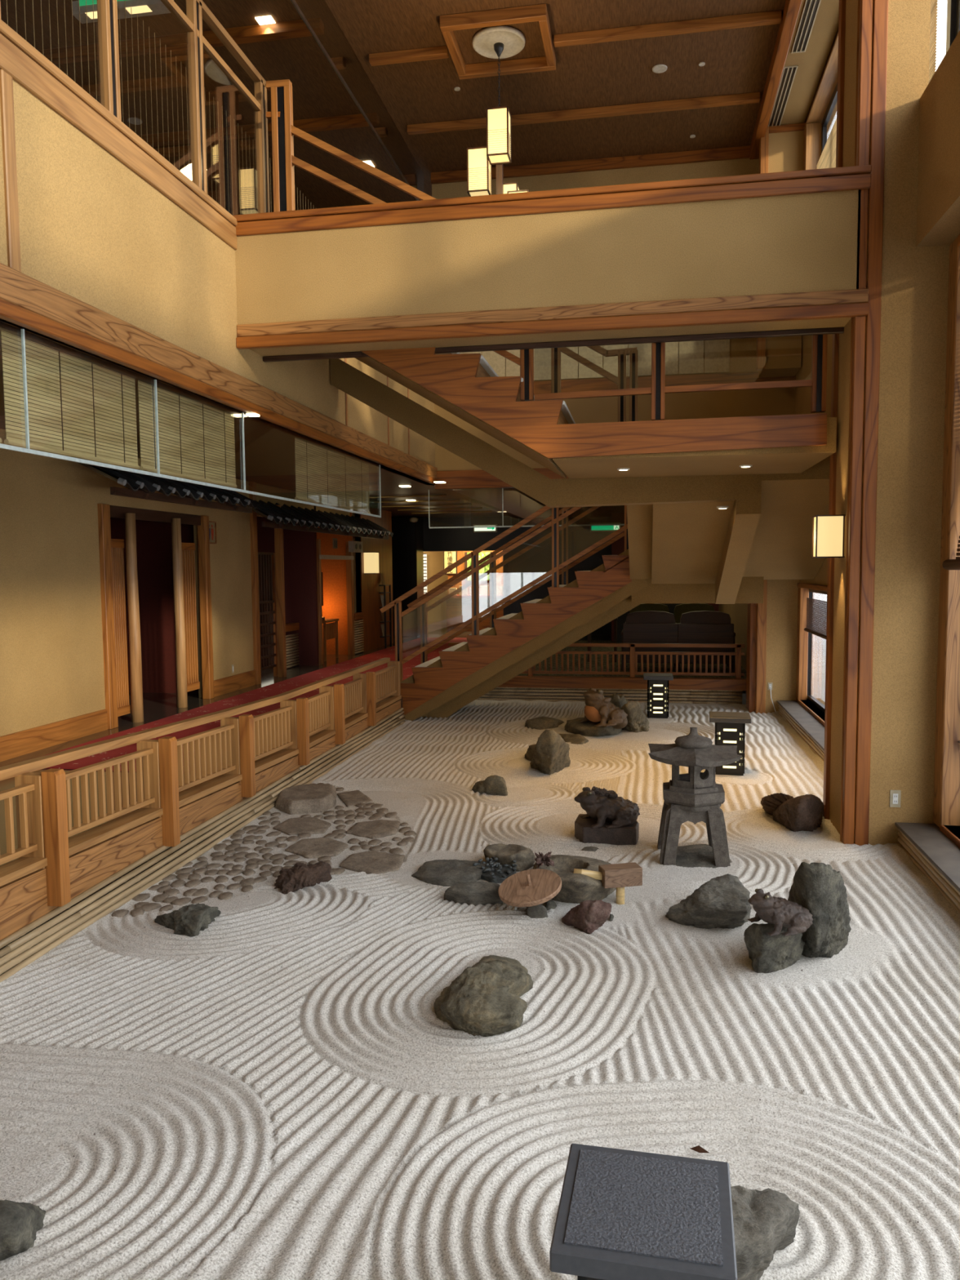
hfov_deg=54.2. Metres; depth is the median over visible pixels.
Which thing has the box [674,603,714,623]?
armchair
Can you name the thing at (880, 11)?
trim
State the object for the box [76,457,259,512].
tiled eave
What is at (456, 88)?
recessed light
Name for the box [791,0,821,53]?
diffuser
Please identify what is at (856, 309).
trim
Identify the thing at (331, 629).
side table
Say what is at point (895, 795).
wall outlet
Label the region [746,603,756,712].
trim
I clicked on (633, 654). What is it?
railing
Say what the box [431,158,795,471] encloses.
wall
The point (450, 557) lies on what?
board
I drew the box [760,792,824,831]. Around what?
rock
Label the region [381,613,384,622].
leaflet
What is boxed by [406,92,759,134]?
trim
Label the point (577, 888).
basin
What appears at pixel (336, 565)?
door
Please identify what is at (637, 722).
rock
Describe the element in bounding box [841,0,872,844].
trim
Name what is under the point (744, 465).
recessed light
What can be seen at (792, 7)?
trim
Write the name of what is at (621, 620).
reception desk
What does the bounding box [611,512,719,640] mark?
wall
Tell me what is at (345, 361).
trim
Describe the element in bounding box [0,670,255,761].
baseboard
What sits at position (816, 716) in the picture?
trim
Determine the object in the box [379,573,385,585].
leaflet
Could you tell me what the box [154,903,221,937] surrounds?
rock
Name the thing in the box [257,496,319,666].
wall
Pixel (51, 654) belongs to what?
wall
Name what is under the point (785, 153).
wall
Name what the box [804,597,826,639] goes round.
bamboo blind
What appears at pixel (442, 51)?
trim
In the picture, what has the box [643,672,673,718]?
lantern
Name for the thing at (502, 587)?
gift box
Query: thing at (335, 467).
bamboo blind
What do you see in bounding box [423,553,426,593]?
window
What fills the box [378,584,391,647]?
magazine rack
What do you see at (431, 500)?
louvres
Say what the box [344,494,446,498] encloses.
louvres
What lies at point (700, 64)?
recessed light
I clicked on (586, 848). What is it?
rock
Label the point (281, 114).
balustrade
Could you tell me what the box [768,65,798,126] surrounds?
diffuser
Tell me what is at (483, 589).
gift box
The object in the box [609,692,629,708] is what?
rock
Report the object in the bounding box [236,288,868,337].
trim
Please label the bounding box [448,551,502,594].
wall
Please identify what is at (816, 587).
trim
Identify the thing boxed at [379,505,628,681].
balustrade
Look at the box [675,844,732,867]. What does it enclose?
rock
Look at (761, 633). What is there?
trim
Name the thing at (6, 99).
trim
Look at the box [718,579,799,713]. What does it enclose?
wall
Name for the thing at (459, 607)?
display table
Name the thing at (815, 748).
edging
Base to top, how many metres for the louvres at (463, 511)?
0.032 m
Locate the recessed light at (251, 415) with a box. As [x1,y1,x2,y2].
[245,413,259,417]
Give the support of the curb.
on the floor
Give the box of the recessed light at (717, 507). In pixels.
[716,506,728,509]
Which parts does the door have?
rail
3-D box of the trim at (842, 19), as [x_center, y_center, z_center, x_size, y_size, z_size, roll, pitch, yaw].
[2.663,-2.379,6.970,0.060,7.570,0.100,0,4,10]
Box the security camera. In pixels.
[408,517,417,522]
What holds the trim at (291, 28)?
attached to the ceiling
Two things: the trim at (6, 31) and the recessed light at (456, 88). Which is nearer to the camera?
the trim at (6, 31)
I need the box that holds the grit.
[4,743,937,1222]
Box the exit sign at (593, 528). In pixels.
[590,522,621,532]
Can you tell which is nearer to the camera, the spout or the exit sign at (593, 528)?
the spout
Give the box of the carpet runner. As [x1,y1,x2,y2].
[41,637,466,773]
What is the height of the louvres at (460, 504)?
0.032 m
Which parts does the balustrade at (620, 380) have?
post, rail, rail, rail, post, post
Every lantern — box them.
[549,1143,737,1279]
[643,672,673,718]
[648,727,742,866]
[709,711,751,775]
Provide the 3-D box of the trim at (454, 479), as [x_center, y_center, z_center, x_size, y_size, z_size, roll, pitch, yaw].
[1.813,-2.316,13.223,5.020,0.260,0.050,0,4,10]
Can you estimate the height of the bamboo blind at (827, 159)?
1.639 m
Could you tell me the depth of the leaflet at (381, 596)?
19.17 m
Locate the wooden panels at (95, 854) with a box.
[0,695,402,949]
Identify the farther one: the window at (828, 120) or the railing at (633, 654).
the railing at (633, 654)
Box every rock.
[0,1200,46,1261]
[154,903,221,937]
[274,861,332,893]
[411,859,489,886]
[433,955,533,1036]
[443,881,502,906]
[471,774,507,795]
[483,843,535,871]
[524,716,564,729]
[524,728,570,774]
[525,905,547,918]
[544,900,556,910]
[559,733,588,744]
[561,899,611,933]
[564,717,622,737]
[581,846,598,851]
[608,913,613,921]
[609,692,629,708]
[620,700,649,732]
[665,873,751,928]
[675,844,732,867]
[730,1185,799,1279]
[743,923,804,973]
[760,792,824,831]
[787,862,851,957]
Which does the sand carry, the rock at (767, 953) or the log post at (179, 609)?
the rock at (767, 953)
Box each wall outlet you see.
[768,682,773,689]
[889,790,901,807]
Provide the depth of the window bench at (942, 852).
5.93 m
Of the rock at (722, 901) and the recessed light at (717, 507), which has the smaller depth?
the rock at (722, 901)
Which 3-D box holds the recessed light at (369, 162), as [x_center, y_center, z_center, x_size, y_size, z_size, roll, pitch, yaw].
[-1.586,-6.597,13.010,0.200,0.011,0.200,0,4,10]
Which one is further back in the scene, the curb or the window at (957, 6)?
the curb
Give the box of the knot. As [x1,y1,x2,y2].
[534,851,554,867]
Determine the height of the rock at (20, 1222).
0.205 m
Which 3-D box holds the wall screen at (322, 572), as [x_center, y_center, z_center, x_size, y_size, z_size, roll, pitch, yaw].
[-2.880,-0.910,16.721,0.150,0.600,0.060,0,4,10]
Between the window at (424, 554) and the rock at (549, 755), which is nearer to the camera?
the rock at (549, 755)
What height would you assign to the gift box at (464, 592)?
0.240 m
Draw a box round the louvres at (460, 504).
[382,503,471,506]
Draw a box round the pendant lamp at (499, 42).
[466,26,529,196]
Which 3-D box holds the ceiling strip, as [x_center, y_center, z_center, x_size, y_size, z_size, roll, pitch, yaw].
[2.442,-5.930,3.939,0.490,0.020,17.500,0,4,10]
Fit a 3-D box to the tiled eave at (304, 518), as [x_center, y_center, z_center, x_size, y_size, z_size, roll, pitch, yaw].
[-2.475,-1.929,15.252,0.577,0.425,6.027,0,4,10]
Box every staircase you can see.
[329,346,836,507]
[400,549,648,720]
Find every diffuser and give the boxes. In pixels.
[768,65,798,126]
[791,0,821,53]
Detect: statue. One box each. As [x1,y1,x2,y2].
[573,786,639,828]
[577,688,627,728]
[747,888,813,936]
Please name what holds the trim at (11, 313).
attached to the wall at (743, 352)
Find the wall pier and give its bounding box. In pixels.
[829,0,950,845]
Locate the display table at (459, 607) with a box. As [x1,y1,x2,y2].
[446,594,503,631]
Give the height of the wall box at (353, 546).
0.200 m
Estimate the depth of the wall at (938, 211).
5.87 m
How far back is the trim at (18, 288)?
5.95 m
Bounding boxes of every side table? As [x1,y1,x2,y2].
[322,618,338,661]
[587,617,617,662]
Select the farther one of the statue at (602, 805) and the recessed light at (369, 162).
the recessed light at (369, 162)
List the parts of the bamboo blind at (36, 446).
rod, cord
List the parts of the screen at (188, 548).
rail, rail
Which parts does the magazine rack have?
leg, leg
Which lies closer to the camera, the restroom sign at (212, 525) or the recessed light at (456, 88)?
the recessed light at (456, 88)
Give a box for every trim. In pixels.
[0,18,237,226]
[0,33,237,249]
[0,68,21,272]
[0,262,437,479]
[0,298,437,485]
[37,17,324,64]
[97,481,261,728]
[109,505,200,525]
[138,112,379,146]
[232,164,871,222]
[234,173,871,235]
[235,302,868,349]
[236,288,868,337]
[262,327,844,362]
[344,358,347,426]
[368,45,448,66]
[386,376,389,444]
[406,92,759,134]
[407,388,409,454]
[431,145,750,183]
[434,467,568,488]
[533,371,795,395]
[553,9,782,47]
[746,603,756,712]
[749,0,802,159]
[755,125,768,370]
[755,579,767,713]
[768,123,805,133]
[795,587,808,701]
[795,698,825,725]
[797,582,827,591]
[803,122,822,169]
[804,33,838,128]
[822,0,845,819]
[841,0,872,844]
[853,0,888,845]
[933,237,959,827]
[939,825,959,848]
[957,234,959,246]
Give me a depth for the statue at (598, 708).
10.66 m
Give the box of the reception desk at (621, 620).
[617,603,707,643]
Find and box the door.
[315,512,355,665]
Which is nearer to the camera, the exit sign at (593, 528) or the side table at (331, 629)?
the side table at (331, 629)
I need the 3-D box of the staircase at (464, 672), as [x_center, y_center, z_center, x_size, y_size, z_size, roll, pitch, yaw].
[0.591,-0.009,12.425,3.227,2.376,1.600,0,4,10]
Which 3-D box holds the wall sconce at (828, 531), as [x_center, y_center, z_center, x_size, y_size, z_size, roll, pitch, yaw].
[2.518,-0.747,6.776,0.199,0.307,0.155,0,4,10]
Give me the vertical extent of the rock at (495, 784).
0.240 m
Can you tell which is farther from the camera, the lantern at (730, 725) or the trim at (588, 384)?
the trim at (588, 384)
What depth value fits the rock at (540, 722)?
11.45 m
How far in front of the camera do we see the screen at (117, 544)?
9.78 m
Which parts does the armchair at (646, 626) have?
leg, backrest, panel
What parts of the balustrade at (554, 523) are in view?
post, rail, post, rail, post, post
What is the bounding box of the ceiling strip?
[768,0,839,124]
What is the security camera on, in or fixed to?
attached to the wall
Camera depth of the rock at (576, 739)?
10.51 m
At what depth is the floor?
12.34 m
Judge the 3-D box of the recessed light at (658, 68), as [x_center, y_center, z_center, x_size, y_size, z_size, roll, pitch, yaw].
[2.025,-6.438,10.563,0.170,0.016,0.170,0,4,10]
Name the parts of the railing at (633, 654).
post, handrail, post, fence rail, fence rail, post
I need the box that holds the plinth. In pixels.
[574,813,639,844]
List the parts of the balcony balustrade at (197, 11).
post, post, rail, rail, post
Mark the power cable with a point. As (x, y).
(770, 686)
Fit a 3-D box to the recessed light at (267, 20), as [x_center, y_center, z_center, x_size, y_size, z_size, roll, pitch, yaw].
[-2.189,-6.329,9.595,0.170,0.011,0.170,0,4,10]
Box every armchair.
[621,610,678,671]
[625,603,669,622]
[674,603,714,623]
[674,610,735,671]
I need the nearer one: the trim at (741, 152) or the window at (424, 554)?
the trim at (741, 152)
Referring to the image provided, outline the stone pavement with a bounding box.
[111,782,416,917]
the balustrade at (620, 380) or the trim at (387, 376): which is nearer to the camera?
the balustrade at (620, 380)
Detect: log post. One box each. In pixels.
[124,512,143,722]
[171,518,187,707]
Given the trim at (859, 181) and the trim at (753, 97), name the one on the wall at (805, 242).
the trim at (859, 181)
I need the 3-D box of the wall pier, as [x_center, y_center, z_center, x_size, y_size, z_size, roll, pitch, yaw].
[3.015,-2.337,6.584,0.830,7.600,0.700,0,4,10]
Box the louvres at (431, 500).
[365,499,460,502]
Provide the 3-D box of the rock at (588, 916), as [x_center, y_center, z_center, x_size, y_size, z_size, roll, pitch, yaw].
[0.590,1.505,5.164,0.280,0.238,0.366,1,5,14]
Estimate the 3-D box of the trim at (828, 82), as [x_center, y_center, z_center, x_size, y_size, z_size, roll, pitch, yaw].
[3.764,-6.273,9.229,0.260,0.020,5.400,0,4,10]
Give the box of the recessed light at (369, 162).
[363,160,374,167]
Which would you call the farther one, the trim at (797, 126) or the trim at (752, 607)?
the trim at (752, 607)
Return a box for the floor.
[0,624,746,866]
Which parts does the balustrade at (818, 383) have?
rail, post, rail, post, rail, post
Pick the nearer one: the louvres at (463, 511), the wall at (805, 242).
the wall at (805, 242)
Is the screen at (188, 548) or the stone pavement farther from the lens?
the screen at (188, 548)
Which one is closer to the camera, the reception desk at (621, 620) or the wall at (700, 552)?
the wall at (700, 552)
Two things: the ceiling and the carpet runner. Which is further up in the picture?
the ceiling
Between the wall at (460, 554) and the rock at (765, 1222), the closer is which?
the rock at (765, 1222)
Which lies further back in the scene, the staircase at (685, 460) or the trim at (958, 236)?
the staircase at (685, 460)
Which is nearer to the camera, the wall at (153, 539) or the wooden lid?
the wooden lid
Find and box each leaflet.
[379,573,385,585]
[380,595,383,607]
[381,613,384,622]
[381,623,384,635]
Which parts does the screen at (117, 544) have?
rail, rail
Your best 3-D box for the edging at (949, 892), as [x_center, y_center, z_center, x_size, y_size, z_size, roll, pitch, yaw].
[2.230,1.663,2.680,0.046,0.163,7.776,0,4,10]
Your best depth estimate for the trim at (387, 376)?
11.17 m
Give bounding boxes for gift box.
[448,587,457,595]
[458,586,467,595]
[480,586,488,595]
[501,585,503,595]
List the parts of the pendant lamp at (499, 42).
lamp shade, lamp frame, lamp shade, lamp frame, chain, stem, lamp shade, lamp frame, lamp frame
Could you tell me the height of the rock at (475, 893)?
0.173 m
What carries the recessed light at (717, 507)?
attached to the staircase at (685, 460)
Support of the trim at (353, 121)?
attached to the ceiling
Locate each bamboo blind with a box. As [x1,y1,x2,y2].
[0,330,139,469]
[137,380,237,488]
[294,437,370,513]
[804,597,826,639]
[816,0,937,168]
[942,535,959,569]
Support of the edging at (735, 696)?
on the sand
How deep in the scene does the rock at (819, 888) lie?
4.54 m
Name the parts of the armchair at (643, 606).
backrest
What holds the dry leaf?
on the sand
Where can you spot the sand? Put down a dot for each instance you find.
(364, 1140)
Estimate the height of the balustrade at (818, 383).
1.351 m
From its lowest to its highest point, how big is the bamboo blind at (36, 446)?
0.581 m
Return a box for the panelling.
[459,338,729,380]
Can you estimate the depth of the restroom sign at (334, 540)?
16.38 m
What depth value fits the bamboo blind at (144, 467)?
6.59 m
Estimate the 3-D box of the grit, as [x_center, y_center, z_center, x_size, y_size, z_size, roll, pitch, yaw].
[0.537,1.428,6.709,4.460,0.007,7.841,0,4,10]
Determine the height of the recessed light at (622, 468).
0.023 m
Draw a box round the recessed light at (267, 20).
[254,15,275,25]
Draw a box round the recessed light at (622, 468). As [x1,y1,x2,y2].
[617,467,629,471]
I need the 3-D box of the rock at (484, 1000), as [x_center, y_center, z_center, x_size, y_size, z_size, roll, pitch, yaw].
[0.038,1.574,4.282,0.417,0.247,0.859,1,5,14]
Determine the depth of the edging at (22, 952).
5.81 m
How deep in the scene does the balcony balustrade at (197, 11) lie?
6.50 m
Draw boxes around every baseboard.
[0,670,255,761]
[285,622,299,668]
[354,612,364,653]
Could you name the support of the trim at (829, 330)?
attached to the wall at (805, 242)
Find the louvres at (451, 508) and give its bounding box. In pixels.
[397,507,482,511]
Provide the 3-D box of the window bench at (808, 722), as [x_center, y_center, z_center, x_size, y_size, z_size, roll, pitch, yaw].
[3.608,1.114,9.806,0.275,0.215,5.340,0,4,10]
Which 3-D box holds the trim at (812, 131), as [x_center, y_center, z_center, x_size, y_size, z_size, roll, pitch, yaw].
[4.199,-5.362,11.872,0.200,2.200,0.200,0,4,10]
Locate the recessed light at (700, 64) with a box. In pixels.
[698,62,705,66]
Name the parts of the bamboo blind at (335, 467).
rod, cord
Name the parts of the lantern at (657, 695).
slotted panel, slotted panel, slotted panel, slotted panel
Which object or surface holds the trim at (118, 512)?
attached to the wall at (51, 654)
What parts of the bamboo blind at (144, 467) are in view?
rod, cord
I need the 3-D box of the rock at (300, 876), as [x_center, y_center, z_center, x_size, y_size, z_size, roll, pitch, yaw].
[-1.104,1.482,5.892,0.406,0.194,0.372,-2,5,-21]
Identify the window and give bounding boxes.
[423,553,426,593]
[464,551,492,580]
[807,589,826,713]
[821,0,956,153]
[955,0,959,37]
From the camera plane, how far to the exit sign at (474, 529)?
20.17 m
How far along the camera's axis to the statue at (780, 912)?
4.39 m
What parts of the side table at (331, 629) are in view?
leg, leg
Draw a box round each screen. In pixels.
[6,0,308,215]
[111,538,130,716]
[181,542,199,692]
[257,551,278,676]
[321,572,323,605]
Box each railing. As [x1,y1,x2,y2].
[0,657,400,906]
[448,642,744,678]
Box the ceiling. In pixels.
[0,0,838,215]
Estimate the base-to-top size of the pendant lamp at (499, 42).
2.247 m
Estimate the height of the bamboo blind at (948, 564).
1.990 m
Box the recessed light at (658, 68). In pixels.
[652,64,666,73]
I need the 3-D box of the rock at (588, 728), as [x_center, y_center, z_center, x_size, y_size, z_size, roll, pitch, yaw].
[1.362,1.025,11.274,0.694,0.235,1.169,0,4,10]
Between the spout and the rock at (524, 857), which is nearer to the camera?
the spout
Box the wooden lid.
[497,868,561,906]
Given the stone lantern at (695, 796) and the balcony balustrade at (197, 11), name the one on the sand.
the stone lantern at (695, 796)
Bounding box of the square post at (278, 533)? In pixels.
[274,504,286,677]
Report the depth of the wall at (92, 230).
5.65 m
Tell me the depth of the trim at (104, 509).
11.54 m
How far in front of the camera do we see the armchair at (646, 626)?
14.35 m
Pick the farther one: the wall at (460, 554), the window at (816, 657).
the wall at (460, 554)
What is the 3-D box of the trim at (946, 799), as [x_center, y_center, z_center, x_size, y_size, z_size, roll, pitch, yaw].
[3.191,-0.667,6.236,0.185,3.880,0.180,0,4,10]
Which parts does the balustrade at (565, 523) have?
post, rail, post, rail, post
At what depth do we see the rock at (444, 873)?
5.88 m
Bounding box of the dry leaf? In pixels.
[690,1145,710,1153]
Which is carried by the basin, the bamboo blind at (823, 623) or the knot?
the knot
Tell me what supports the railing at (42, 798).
on the wooden panels at (95, 854)
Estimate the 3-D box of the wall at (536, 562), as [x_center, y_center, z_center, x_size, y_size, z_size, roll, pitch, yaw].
[-0.253,-1.535,22.541,9.600,2.810,0.400,0,4,10]
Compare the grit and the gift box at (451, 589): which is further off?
the gift box at (451, 589)
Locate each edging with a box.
[0,707,405,982]
[476,687,742,704]
[777,703,824,760]
[897,827,959,913]
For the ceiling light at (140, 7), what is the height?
0.364 m
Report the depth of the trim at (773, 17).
9.69 m
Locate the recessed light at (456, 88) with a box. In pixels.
[453,86,460,91]
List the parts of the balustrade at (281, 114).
rail, rail, post, rail, rail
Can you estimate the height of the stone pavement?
0.154 m
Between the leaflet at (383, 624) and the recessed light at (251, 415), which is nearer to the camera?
the recessed light at (251, 415)
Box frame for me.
[439,3,555,79]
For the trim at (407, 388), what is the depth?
12.13 m
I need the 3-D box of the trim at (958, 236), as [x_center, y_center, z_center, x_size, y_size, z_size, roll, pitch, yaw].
[2.262,-2.165,0.976,0.190,0.070,10.240,0,4,10]
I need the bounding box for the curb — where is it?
[497,675,746,690]
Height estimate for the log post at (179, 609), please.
2.201 m
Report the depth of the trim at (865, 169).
6.55 m
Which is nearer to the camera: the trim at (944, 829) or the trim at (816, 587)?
the trim at (944, 829)
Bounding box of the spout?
[573,862,642,904]
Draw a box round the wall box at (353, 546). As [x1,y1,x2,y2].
[348,541,362,552]
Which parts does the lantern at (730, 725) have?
slotted panel, slotted panel, slotted panel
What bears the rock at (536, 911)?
on the sand
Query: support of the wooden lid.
on the basin
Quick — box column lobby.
[391,515,423,636]
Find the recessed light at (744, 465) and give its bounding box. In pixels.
[739,464,752,467]
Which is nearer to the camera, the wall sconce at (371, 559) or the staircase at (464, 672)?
the staircase at (464, 672)
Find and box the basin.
[533,854,616,903]
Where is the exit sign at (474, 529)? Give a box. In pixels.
[472,524,497,532]
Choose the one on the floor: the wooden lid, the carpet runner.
the carpet runner
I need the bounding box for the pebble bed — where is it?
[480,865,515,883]
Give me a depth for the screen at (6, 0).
8.69 m
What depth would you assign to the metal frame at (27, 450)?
5.95 m
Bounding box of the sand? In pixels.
[0,699,959,1279]
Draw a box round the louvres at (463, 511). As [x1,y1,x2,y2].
[411,511,492,513]
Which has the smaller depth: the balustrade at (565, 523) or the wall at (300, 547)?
the balustrade at (565, 523)
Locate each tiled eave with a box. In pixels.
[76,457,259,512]
[246,499,393,539]
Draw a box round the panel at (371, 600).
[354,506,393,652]
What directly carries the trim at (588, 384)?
attached to the wall at (743, 352)
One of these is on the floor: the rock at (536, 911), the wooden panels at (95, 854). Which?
the wooden panels at (95, 854)
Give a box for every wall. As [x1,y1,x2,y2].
[0,80,435,466]
[0,428,361,736]
[110,517,198,693]
[235,189,861,356]
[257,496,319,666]
[422,515,611,635]
[423,551,448,624]
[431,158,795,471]
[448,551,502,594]
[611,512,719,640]
[626,455,830,604]
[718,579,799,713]
[758,122,805,377]
[795,30,959,839]
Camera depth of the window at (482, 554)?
24.60 m
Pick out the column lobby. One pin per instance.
(407, 553)
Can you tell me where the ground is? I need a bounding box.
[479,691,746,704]
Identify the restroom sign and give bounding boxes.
[208,520,217,543]
[332,537,337,548]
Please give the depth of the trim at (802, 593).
12.17 m
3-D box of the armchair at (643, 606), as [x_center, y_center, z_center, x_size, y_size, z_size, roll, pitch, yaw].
[3.074,-0.193,17.036,0.872,0.920,0.970,0,4,10]
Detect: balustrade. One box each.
[0,0,270,213]
[266,79,435,212]
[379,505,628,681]
[407,506,624,663]
[493,334,827,420]
[551,345,637,422]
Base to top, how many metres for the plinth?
0.145 m
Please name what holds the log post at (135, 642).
on the floor
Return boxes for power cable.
[769,686,776,712]
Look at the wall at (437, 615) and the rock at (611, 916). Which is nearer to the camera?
the rock at (611, 916)
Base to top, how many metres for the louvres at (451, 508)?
0.032 m
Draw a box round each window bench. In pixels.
[777,700,824,751]
[894,822,959,892]
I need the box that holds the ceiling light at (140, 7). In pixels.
[71,0,173,23]
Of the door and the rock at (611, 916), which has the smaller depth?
the rock at (611, 916)
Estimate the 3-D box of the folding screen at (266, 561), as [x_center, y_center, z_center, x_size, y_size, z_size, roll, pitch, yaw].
[-3.150,-0.350,13.675,0.050,1.855,0.810,0,4,10]
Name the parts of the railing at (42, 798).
handrail, fence rail, fence rail, post, post, handrail, fence rail, fence rail, post, post, handrail, fence rail, fence rail, post, post, handrail, fence rail, fence rail, post, handrail, post, fence rail, fence rail, post, handrail, post, fence rail, fence rail, post, post, handrail, fence rail, fence rail, post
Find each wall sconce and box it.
[363,551,379,573]
[812,514,845,558]
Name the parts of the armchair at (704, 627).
backrest, panel, leg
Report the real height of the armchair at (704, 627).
0.920 m
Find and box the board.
[443,551,457,574]
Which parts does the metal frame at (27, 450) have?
glass panel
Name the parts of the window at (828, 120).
pane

